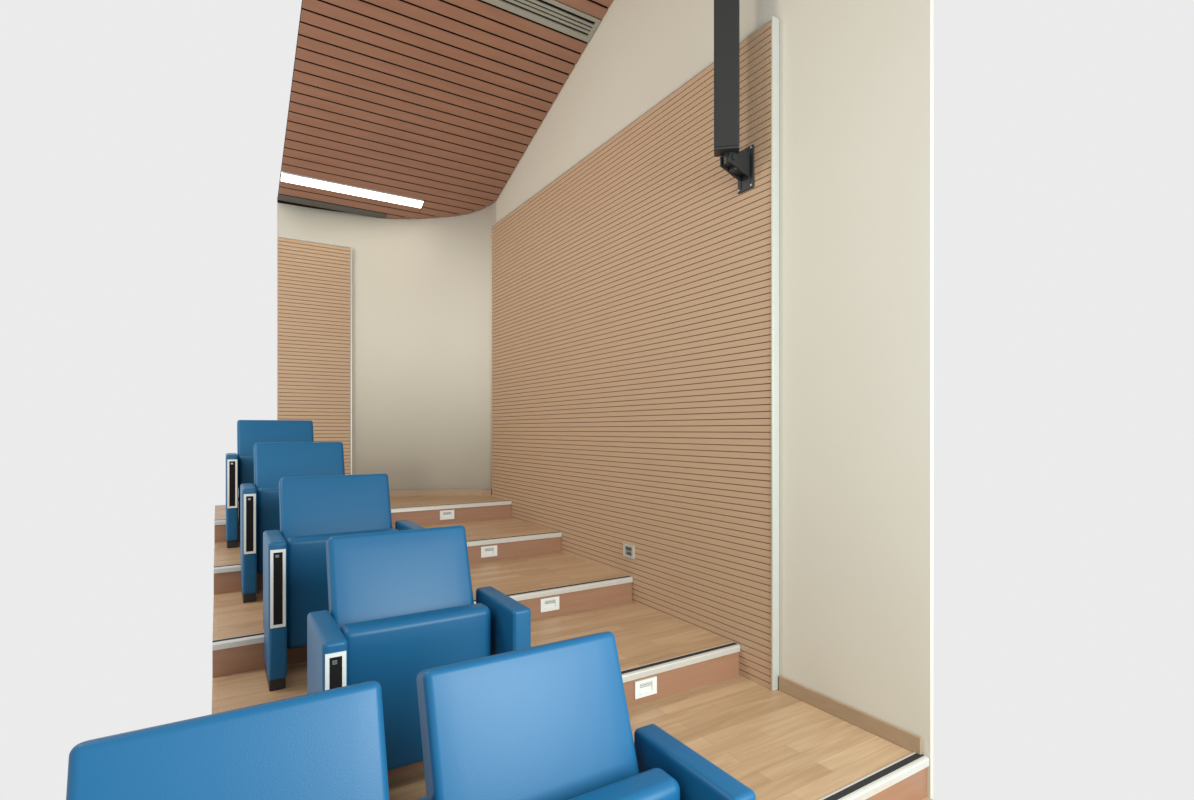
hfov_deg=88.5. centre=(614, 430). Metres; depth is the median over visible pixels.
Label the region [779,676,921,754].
baseboard
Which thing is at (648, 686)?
step light
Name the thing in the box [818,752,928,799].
stair nosing
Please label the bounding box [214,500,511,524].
stair nosing
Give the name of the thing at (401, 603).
seat
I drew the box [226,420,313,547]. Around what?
seat
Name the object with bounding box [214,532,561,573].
stair nosing
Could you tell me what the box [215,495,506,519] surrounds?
floor
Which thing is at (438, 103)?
ceiling
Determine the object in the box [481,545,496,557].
step light
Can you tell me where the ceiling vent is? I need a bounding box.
[482,0,600,42]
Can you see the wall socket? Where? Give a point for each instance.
(628, 549)
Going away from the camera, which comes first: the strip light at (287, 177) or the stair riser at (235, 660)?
the stair riser at (235, 660)
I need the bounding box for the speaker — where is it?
[714,0,739,156]
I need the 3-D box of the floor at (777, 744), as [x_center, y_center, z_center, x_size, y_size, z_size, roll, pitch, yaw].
[-0.037,1.425,2.100,2.260,0.390,0.949,0,0,-33]
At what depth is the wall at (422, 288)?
5.92 m
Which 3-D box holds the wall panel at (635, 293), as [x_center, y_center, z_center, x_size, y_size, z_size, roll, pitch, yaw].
[-0.257,-0.361,4.347,0.188,3.182,3.541,0,0,-33]
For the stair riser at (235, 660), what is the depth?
3.49 m
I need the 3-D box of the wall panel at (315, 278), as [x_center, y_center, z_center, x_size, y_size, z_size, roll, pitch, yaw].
[-2.691,-0.530,5.527,0.601,2.328,0.036,0,0,-33]
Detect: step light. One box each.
[440,510,453,519]
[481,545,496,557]
[540,596,558,611]
[634,676,656,698]
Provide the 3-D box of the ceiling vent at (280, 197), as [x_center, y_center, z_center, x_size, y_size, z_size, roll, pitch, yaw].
[-2.542,-2.023,5.563,0.895,0.029,0.068,0,0,-33]
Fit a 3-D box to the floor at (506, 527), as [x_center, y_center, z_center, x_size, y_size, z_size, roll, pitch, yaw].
[-1.600,1.202,4.480,2.220,0.837,0.949,0,0,-33]
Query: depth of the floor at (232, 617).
3.80 m
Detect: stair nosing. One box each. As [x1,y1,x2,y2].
[212,576,632,650]
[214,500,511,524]
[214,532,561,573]
[621,642,739,682]
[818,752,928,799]
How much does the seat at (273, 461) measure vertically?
0.857 m
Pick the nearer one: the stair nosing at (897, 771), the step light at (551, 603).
the stair nosing at (897, 771)
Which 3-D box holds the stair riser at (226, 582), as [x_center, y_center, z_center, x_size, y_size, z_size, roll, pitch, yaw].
[-1.339,0.859,4.076,2.219,0.147,0.012,0,0,-33]
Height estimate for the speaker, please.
0.744 m
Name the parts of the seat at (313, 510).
armrest, panel, slot frame, backrest, seat, armrest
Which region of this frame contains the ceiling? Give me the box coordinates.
[277,0,612,218]
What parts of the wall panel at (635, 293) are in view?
trim, arm, wall bracket, mounting plate, edge trim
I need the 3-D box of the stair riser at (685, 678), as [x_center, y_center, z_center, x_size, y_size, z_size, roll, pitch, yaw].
[-0.308,1.157,2.483,2.219,0.147,0.012,0,0,-33]
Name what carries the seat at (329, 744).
on the floor
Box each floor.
[212,601,731,713]
[213,552,626,639]
[214,518,556,565]
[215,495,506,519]
[388,675,912,799]
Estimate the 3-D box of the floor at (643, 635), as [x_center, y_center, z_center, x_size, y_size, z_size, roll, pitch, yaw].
[-0.569,1.351,2.886,2.220,0.539,0.949,0,0,-33]
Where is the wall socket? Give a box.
[623,543,634,558]
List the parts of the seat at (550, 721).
backrest, seat, armrest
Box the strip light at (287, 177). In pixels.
[281,171,423,207]
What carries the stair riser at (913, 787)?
attached to the wall at (856, 76)
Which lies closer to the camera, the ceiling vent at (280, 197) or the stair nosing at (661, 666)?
the stair nosing at (661, 666)
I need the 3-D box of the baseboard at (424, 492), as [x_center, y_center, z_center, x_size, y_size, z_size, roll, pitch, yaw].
[-1.822,0.604,5.862,1.280,0.060,0.152,0,0,-8]
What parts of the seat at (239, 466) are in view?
armrest, slot frame, panel, seat, backrest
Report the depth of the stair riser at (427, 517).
5.14 m
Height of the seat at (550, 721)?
0.857 m
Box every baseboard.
[389,489,491,496]
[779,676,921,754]
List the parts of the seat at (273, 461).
armrest, panel, slot frame, seat, backrest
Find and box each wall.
[277,196,495,489]
[496,0,932,798]
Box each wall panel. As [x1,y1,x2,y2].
[278,236,351,474]
[492,16,778,690]
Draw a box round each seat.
[66,681,389,799]
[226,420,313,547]
[240,442,344,602]
[263,474,423,690]
[307,525,530,770]
[416,631,755,799]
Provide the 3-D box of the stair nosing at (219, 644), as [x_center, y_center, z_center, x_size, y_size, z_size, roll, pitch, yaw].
[-0.831,0.944,3.289,2.217,0.032,0.056,0,0,-33]
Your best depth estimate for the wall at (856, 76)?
2.61 m
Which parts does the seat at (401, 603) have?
armrest, slot frame, backrest, seat, armrest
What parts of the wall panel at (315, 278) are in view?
trim, edge trim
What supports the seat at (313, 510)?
on the floor at (643, 635)

